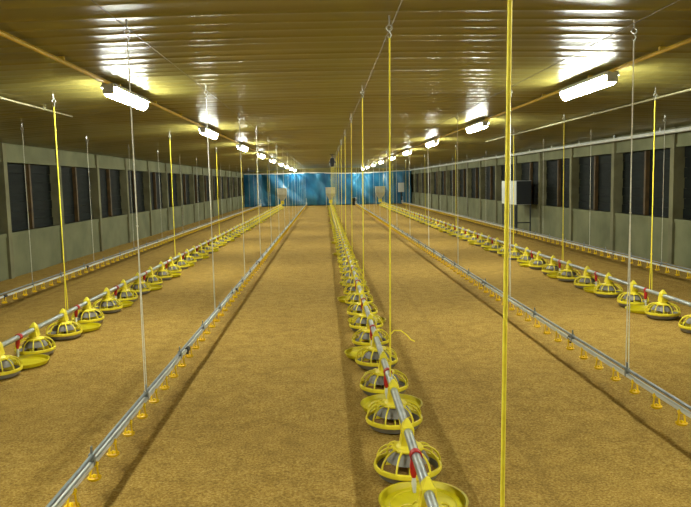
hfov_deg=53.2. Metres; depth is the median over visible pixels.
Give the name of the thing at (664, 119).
cord
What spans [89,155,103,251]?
trim
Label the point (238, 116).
cord
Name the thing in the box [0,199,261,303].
drinker line
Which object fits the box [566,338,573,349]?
cup
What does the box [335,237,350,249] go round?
pet feeder
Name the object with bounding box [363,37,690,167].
conduit
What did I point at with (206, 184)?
window
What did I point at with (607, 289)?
pet feeder
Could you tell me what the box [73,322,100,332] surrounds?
tray
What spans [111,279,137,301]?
pet feeder
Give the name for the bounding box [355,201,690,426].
drinker line
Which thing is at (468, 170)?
trim
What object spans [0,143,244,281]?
wall
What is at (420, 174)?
trim
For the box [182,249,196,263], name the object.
pet feeder
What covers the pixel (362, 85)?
cord
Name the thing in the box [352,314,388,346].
pet feeder
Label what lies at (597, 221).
wall
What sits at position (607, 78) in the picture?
lamp
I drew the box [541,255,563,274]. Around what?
pet feeder
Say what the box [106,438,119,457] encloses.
cup
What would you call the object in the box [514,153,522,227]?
trim
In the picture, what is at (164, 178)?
trim
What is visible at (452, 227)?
pet feeder
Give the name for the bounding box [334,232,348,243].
pet feeder
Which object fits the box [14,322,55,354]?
pet feeder
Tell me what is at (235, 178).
trim
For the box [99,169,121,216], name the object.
window
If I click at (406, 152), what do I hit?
lamp
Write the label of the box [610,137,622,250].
trim
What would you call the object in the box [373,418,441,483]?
pet feeder
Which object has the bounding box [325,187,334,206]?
hopper
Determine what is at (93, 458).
drinker line
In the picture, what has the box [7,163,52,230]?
window
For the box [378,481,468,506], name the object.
tray
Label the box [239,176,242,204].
trim
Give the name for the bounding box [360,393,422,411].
tray
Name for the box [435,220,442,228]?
pet feeder
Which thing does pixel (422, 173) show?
window
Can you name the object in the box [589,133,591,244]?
cord
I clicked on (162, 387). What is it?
cup
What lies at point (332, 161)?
winch
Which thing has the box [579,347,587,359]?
cup
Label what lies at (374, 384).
pet feeder
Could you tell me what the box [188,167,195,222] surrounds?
trim
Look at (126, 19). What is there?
cord
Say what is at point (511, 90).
cord
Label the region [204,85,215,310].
cord
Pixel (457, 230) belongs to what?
pet feeder
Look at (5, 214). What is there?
trim
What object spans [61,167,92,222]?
window
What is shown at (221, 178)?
window
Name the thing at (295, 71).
ceiling
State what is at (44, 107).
pipe
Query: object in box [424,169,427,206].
trim
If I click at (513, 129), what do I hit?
cord
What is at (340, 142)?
cord
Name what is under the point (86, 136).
cord
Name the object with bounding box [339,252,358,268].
pet feeder
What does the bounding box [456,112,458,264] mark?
cord
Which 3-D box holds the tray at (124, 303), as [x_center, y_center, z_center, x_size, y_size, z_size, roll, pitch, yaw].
[-3.102,0.695,9.345,0.442,0.037,0.442,-1,6,-2]
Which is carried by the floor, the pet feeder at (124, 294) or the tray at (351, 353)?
the tray at (351, 353)
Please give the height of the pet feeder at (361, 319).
0.316 m
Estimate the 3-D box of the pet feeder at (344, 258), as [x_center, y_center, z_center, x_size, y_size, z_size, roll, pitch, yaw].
[0.036,0.061,13.492,0.374,0.316,0.374,-4,6,-23]
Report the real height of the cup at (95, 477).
0.100 m
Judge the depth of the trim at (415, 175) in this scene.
48.01 m
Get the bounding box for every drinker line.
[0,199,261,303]
[46,202,306,506]
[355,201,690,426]
[401,199,690,278]
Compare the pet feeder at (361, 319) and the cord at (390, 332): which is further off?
the pet feeder at (361, 319)
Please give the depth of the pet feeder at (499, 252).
14.49 m
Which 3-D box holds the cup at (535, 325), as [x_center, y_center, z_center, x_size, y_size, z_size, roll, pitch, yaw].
[1.935,0.696,6.970,0.074,0.100,0.074,-1,6,-2]
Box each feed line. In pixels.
[2,204,281,356]
[330,203,438,506]
[382,202,690,306]
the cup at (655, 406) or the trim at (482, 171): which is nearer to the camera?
the cup at (655, 406)
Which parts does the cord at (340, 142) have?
cord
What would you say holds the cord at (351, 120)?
hanging from the ceiling
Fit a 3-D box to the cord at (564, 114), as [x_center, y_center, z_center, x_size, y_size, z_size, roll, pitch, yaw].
[3.463,-1.040,10.964,0.039,2.334,0.062,2,7,27]
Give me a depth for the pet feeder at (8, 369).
5.94 m
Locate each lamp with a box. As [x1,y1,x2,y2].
[100,83,148,110]
[198,127,217,138]
[236,144,247,151]
[257,153,264,157]
[403,150,411,154]
[425,139,438,146]
[465,120,489,132]
[558,71,619,100]
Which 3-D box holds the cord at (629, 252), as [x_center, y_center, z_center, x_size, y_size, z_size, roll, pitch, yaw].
[1.970,-0.386,4.769,0.035,2.409,0.040,3,8,39]
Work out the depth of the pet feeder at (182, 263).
13.38 m
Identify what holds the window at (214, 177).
in the wall at (45, 242)
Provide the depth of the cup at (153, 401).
4.80 m
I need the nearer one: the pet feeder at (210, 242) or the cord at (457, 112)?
the cord at (457, 112)
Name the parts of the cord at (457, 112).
cord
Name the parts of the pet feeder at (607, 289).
dish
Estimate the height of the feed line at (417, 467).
0.216 m
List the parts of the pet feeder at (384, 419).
dish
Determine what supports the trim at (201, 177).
attached to the wall at (45, 242)
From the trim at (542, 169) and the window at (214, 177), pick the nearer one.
the trim at (542, 169)
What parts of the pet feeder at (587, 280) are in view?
dish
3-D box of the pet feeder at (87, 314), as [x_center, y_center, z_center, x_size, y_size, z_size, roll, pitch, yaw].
[-3.070,0.674,8.206,0.374,0.316,0.374,1,6,20]
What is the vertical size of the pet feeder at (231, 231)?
0.316 m
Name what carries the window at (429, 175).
in the wall at (597, 221)
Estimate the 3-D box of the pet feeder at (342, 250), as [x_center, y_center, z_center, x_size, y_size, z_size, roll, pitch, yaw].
[-0.011,-0.091,14.987,0.374,0.316,0.374,-3,6,-14]
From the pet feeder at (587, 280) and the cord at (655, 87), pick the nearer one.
the cord at (655, 87)
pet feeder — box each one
[0,342,22,379]
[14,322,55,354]
[45,308,82,339]
[71,297,103,323]
[92,287,122,313]
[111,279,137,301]
[127,272,150,294]
[141,266,162,284]
[153,261,172,279]
[164,257,181,272]
[173,253,189,268]
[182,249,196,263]
[189,246,202,260]
[197,243,208,255]
[202,240,213,252]
[209,237,218,248]
[213,235,222,246]
[218,234,226,243]
[221,231,230,242]
[226,229,233,238]
[229,228,236,237]
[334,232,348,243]
[335,235,349,246]
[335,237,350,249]
[336,239,351,251]
[337,242,353,255]
[337,245,354,259]
[338,249,356,264]
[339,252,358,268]
[340,257,360,275]
[341,262,362,280]
[342,267,365,288]
[343,274,369,295]
[345,281,372,306]
[347,290,377,316]
[349,301,382,331]
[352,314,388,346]
[355,330,397,369]
[360,351,408,395]
[365,379,422,433]
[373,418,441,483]
[400,476,449,506]
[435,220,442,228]
[442,222,450,232]
[447,224,455,233]
[451,225,461,236]
[456,227,466,237]
[462,229,472,240]
[468,231,479,241]
[474,233,486,245]
[481,235,494,247]
[489,238,503,251]
[497,247,512,255]
[508,243,523,259]
[517,247,536,262]
[528,251,549,268]
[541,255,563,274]
[556,260,580,280]
[574,266,599,288]
[594,272,622,297]
[617,280,648,306]
[645,290,680,319]
[678,314,690,332]
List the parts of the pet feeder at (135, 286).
dish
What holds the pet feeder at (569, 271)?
attached to the feed line at (646, 290)
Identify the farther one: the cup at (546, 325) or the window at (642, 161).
the window at (642, 161)
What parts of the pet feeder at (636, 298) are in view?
dish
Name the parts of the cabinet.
leg, panel, leg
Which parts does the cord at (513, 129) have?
cord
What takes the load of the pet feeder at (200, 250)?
attached to the feed line at (19, 336)
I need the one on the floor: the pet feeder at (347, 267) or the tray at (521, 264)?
the tray at (521, 264)
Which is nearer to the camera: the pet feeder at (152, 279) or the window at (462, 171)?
the pet feeder at (152, 279)
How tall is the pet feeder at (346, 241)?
0.316 m
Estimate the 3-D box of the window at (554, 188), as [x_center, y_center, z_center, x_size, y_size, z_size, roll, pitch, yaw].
[5.849,-1.921,18.792,0.140,1.280,2.420,-1,6,-2]
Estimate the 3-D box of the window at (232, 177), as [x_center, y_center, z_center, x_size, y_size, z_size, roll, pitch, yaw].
[-7.256,-4.250,44.244,0.140,1.280,2.420,-1,6,-2]
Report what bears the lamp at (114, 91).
attached to the conduit at (61, 59)
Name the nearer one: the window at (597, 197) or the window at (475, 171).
the window at (597, 197)
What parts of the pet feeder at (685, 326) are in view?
dish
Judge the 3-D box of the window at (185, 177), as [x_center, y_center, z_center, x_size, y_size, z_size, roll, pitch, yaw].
[-6.780,-2.690,28.971,0.140,1.280,2.420,-1,6,-2]
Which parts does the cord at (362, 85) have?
cord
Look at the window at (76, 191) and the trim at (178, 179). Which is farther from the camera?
the trim at (178, 179)
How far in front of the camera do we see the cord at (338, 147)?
20.43 m
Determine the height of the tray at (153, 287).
0.037 m
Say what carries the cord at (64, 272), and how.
hanging from the ceiling
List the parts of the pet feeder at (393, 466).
dish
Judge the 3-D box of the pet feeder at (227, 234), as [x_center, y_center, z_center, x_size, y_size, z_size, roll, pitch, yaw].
[-3.443,-0.549,20.170,0.374,0.316,0.374,-1,6,3]
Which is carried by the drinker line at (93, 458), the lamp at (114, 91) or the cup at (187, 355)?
the cup at (187, 355)
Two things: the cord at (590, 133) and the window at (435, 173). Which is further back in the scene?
the window at (435, 173)
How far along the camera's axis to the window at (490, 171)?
26.46 m
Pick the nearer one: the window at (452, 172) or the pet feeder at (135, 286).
the pet feeder at (135, 286)
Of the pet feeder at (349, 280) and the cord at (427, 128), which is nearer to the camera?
the pet feeder at (349, 280)
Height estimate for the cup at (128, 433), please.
0.100 m
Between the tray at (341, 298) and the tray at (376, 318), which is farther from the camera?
the tray at (341, 298)
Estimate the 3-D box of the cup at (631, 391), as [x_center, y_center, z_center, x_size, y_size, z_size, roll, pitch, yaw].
[2.003,0.920,4.778,0.074,0.100,0.074,-1,6,-2]
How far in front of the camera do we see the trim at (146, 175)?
22.56 m
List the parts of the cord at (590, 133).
cord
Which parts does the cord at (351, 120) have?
cord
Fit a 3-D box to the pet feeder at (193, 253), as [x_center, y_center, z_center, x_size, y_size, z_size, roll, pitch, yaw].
[-3.280,-0.014,14.935,0.374,0.316,0.374,2,7,27]
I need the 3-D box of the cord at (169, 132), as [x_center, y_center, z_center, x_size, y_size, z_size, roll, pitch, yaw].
[-3.250,-1.102,12.961,0.039,2.344,0.062,2,7,27]
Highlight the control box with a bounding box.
[398,183,403,203]
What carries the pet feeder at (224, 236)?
attached to the feed line at (19, 336)
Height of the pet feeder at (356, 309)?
0.316 m
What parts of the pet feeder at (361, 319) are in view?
dish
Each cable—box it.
[91,0,300,164]
[334,0,402,158]
[371,0,679,158]
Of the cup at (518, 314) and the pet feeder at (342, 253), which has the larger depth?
the pet feeder at (342, 253)
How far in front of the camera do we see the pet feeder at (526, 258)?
13.00 m
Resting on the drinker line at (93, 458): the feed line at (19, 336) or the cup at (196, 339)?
the cup at (196, 339)
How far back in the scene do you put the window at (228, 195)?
42.44 m
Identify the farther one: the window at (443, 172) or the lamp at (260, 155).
the window at (443, 172)
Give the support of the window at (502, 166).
in the wall at (597, 221)
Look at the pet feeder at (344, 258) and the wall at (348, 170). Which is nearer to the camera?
the pet feeder at (344, 258)
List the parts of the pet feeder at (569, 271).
dish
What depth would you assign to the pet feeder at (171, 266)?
12.64 m
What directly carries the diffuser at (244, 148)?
attached to the lamp at (242, 147)
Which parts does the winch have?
motor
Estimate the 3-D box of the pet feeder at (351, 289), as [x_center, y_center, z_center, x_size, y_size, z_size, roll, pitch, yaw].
[0.152,0.443,9.753,0.374,0.316,0.374,1,6,17]
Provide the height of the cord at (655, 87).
2.334 m
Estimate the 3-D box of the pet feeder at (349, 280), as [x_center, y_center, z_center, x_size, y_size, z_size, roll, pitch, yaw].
[0.129,0.367,10.501,0.374,0.316,0.374,-1,6,6]
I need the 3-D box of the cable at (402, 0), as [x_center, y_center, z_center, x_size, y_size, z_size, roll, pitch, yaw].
[-0.264,-3.307,22.433,0.005,0.005,53.300,-1,6,-2]
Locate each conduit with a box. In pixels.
[0,30,290,167]
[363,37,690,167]
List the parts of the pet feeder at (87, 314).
dish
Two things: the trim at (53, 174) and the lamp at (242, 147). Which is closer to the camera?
the trim at (53, 174)
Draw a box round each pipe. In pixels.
[0,97,72,116]
[409,126,690,170]
[486,88,690,141]
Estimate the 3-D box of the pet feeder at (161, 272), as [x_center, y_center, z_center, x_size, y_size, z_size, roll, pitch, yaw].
[-3.186,0.292,11.944,0.374,0.316,0.374,-4,6,-23]
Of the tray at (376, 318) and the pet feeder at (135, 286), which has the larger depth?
the pet feeder at (135, 286)
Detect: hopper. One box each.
[277,188,286,207]
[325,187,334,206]
[375,186,384,205]
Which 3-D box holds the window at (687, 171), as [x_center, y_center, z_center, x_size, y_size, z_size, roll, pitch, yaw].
[6.087,-1.141,11.156,0.140,1.280,2.420,-1,6,-2]
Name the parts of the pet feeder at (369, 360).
dish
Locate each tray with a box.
[9,354,49,368]
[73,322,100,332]
[115,301,132,307]
[146,285,162,290]
[168,273,181,276]
[337,295,369,302]
[344,346,391,359]
[348,316,385,322]
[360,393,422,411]
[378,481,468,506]
[519,262,532,266]
[547,273,568,277]
[583,286,600,292]
[625,305,652,313]
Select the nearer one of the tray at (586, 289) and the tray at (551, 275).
the tray at (586, 289)
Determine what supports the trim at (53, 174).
attached to the wall at (45, 242)
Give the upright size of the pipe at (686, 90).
0.041 m
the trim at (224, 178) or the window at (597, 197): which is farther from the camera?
the trim at (224, 178)
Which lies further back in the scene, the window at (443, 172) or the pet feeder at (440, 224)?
the window at (443, 172)
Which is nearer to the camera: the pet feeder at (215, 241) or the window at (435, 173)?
the pet feeder at (215, 241)
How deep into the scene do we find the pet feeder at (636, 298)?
8.51 m
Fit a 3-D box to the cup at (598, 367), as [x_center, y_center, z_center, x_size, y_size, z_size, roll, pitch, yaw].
[1.983,0.856,5.404,0.074,0.100,0.074,-1,6,-2]
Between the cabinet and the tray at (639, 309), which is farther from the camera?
the cabinet
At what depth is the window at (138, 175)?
21.72 m
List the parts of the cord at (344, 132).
cord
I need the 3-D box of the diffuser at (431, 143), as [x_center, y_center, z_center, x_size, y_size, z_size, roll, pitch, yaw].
[2.176,-2.748,17.387,0.124,0.092,1.240,-1,6,-2]
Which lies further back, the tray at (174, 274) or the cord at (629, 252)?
the tray at (174, 274)
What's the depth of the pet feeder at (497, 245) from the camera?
15.23 m
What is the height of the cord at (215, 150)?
2.344 m
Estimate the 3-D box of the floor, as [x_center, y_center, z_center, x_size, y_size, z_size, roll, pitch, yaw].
[-0.403,-0.743,23.042,12.050,0.019,54.000,-1,6,-2]
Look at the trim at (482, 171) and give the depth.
27.66 m
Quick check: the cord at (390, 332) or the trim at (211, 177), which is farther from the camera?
the trim at (211, 177)
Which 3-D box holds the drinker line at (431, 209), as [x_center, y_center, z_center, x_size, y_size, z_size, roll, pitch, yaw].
[4.599,-1.133,22.243,0.100,0.498,49.180,-1,6,-2]
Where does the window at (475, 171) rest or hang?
in the wall at (597, 221)
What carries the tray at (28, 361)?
on the floor
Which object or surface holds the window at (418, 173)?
in the wall at (597, 221)
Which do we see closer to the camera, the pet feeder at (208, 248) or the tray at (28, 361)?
the tray at (28, 361)
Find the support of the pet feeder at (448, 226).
attached to the feed line at (646, 290)
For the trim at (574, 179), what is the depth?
17.47 m
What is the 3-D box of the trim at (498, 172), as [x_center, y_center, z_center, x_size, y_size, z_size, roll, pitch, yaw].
[5.601,-2.311,25.181,0.250,2.499,0.140,-1,6,-2]
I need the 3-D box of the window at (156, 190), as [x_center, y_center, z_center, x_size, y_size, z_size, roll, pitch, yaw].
[-6.622,-2.169,23.880,0.140,1.280,2.420,-1,6,-2]
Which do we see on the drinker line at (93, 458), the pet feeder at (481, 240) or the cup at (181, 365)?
the cup at (181, 365)
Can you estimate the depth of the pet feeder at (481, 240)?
16.72 m
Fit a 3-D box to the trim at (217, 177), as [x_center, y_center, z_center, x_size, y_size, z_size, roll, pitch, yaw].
[-6.997,-3.337,37.909,0.250,2.488,0.140,-1,6,-2]
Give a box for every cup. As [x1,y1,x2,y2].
[64,488,80,506]
[87,461,101,481]
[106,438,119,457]
[123,419,134,436]
[137,403,147,418]
[149,388,159,403]
[160,376,169,389]
[169,365,177,377]
[178,355,185,367]
[185,346,193,357]
[192,338,199,348]
[198,331,205,341]
[516,307,522,315]
[533,318,540,327]
[543,324,550,334]
[554,331,561,341]
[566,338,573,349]
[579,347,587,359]
[594,356,603,369]
[610,367,620,380]
[629,379,639,393]
[650,393,662,408]
[675,409,687,426]
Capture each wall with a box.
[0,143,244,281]
[242,168,412,206]
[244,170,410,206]
[411,125,690,267]
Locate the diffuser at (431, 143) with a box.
[426,141,436,146]
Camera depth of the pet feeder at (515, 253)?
13.73 m
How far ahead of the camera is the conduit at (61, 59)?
5.62 m
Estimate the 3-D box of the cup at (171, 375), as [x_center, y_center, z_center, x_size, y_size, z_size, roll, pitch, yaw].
[-1.353,0.927,5.433,0.074,0.100,0.074,-1,6,-2]
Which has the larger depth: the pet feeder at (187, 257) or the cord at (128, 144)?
the cord at (128, 144)
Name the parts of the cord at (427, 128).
cord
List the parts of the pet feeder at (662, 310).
dish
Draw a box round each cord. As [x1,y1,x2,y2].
[20,124,32,279]
[51,94,67,309]
[86,136,93,255]
[124,19,146,391]
[128,144,133,240]
[169,132,175,256]
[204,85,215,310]
[215,150,219,234]
[238,116,244,275]
[255,129,260,256]
[267,139,271,243]
[338,147,338,177]
[340,142,341,212]
[344,132,345,228]
[350,120,352,264]
[360,85,363,297]
[386,15,414,376]
[427,128,428,240]
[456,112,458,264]
[500,0,511,506]
[509,90,511,296]
[513,129,514,236]
[562,114,565,260]
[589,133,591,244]
[625,20,636,368]
[649,87,656,289]
[661,119,665,259]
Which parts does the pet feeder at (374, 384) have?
dish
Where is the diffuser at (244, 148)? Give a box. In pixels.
[237,146,247,151]
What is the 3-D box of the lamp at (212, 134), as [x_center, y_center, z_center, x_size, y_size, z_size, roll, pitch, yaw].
[-2.438,-2.145,12.326,0.160,0.130,1.304,-1,6,-2]
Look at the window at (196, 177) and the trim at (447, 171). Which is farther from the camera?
the trim at (447, 171)
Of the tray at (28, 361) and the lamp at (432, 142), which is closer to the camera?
the tray at (28, 361)
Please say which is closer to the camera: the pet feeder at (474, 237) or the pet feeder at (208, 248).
the pet feeder at (208, 248)
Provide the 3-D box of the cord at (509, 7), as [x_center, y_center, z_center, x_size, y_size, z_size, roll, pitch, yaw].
[0.412,-0.060,1.736,0.058,2.406,0.012,-1,6,-2]
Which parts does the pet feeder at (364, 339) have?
dish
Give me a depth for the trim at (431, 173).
40.38 m
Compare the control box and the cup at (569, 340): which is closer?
the cup at (569, 340)
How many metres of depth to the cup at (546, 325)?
6.65 m
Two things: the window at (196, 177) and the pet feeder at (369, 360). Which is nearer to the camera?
the pet feeder at (369, 360)
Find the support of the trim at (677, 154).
attached to the wall at (597, 221)
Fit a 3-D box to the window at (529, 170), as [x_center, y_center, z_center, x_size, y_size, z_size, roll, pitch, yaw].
[5.770,-2.181,21.338,0.140,1.280,2.420,-1,6,-2]
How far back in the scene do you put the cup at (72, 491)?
3.24 m
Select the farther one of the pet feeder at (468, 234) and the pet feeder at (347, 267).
the pet feeder at (468, 234)
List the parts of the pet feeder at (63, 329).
dish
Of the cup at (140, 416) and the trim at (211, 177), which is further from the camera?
the trim at (211, 177)
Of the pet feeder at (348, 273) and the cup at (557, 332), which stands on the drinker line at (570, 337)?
the cup at (557, 332)
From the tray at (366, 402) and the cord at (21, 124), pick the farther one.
the cord at (21, 124)
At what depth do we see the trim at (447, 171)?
35.28 m
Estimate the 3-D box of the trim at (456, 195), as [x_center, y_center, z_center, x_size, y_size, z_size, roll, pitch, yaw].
[5.364,-3.091,32.818,0.250,2.499,0.140,-1,6,-2]
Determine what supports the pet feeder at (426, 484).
attached to the feed line at (417, 467)
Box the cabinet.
[502,181,530,233]
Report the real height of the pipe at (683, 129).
0.128 m
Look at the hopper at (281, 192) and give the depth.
46.44 m
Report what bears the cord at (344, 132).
hanging from the ceiling
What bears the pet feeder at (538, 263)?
attached to the feed line at (646, 290)
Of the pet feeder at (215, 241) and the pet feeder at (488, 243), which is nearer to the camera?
the pet feeder at (488, 243)
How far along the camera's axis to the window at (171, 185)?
26.88 m
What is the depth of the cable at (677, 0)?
5.43 m
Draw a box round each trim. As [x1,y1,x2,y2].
[0,143,14,278]
[49,150,66,262]
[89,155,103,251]
[119,158,130,242]
[143,161,152,235]
[161,163,169,230]
[176,165,183,225]
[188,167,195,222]
[199,168,205,219]
[208,169,213,216]
[216,170,220,214]
[223,171,227,212]
[229,171,233,210]
[234,172,238,208]
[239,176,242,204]
[414,171,416,203]
[419,169,421,204]
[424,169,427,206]
[430,166,434,207]
[438,167,441,209]
[446,165,449,211]
[455,162,459,213]
[466,160,471,216]
[479,158,485,219]
[495,158,502,222]
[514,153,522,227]
[538,149,547,233]
[569,144,580,240]
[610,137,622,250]
[667,127,686,263]
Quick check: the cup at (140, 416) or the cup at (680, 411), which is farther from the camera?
the cup at (140, 416)
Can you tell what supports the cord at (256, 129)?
hanging from the ceiling
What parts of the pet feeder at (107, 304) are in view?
dish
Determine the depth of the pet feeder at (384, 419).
4.47 m
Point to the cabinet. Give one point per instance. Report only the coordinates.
(522, 189)
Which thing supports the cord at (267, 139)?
hanging from the ceiling
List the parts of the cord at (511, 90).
cord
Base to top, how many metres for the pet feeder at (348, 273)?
0.316 m
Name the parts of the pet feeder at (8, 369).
dish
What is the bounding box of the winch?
[329,154,335,166]
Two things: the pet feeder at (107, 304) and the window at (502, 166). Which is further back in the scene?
the window at (502, 166)
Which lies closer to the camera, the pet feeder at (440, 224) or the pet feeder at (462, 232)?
the pet feeder at (462, 232)
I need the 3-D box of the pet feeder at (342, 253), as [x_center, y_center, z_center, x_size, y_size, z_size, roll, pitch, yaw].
[0.013,-0.015,14.239,0.374,0.316,0.374,3,7,36]
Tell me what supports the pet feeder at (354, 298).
attached to the feed line at (417, 467)
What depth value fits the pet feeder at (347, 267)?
11.95 m
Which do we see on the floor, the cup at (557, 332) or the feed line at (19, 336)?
the feed line at (19, 336)
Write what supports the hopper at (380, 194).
on the floor
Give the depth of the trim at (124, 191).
20.01 m
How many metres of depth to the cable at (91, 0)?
5.15 m
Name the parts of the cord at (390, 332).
cord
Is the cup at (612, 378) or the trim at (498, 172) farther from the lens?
the trim at (498, 172)
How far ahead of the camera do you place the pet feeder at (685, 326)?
7.07 m
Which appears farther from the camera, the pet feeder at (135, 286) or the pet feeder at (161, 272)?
the pet feeder at (161, 272)
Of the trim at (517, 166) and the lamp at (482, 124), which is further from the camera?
the trim at (517, 166)
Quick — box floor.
[0,203,690,506]
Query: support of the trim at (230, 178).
attached to the wall at (45, 242)
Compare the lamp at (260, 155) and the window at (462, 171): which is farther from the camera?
the window at (462, 171)
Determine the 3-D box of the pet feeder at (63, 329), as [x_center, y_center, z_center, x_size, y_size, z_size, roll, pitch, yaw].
[-3.047,0.750,7.458,0.374,0.316,0.374,2,7,28]
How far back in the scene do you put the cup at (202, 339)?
6.68 m
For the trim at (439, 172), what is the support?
attached to the wall at (597, 221)
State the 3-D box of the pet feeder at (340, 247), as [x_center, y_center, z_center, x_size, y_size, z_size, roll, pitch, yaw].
[-0.034,-0.168,15.735,0.374,0.316,0.374,-4,6,-24]
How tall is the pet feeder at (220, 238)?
0.316 m
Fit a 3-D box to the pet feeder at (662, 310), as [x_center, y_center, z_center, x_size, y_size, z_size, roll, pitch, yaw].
[3.593,0.567,7.815,0.374,0.316,0.374,-7,8,-43]
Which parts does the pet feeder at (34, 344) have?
dish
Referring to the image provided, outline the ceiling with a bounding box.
[0,0,690,173]
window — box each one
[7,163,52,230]
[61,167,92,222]
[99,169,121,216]
[128,171,144,212]
[150,172,162,209]
[167,173,177,206]
[182,174,189,204]
[194,175,199,202]
[204,175,208,200]
[212,176,216,199]
[220,176,223,198]
[227,177,229,197]
[232,177,234,196]
[417,173,418,191]
[422,173,423,192]
[428,172,430,193]
[434,172,437,193]
[442,171,445,194]
[450,170,454,195]
[460,169,465,196]
[471,168,478,197]
[485,166,494,199]
[501,164,512,200]
[521,162,538,203]
[546,159,569,206]
[579,154,610,210]
[622,149,669,216]
[683,146,690,218]

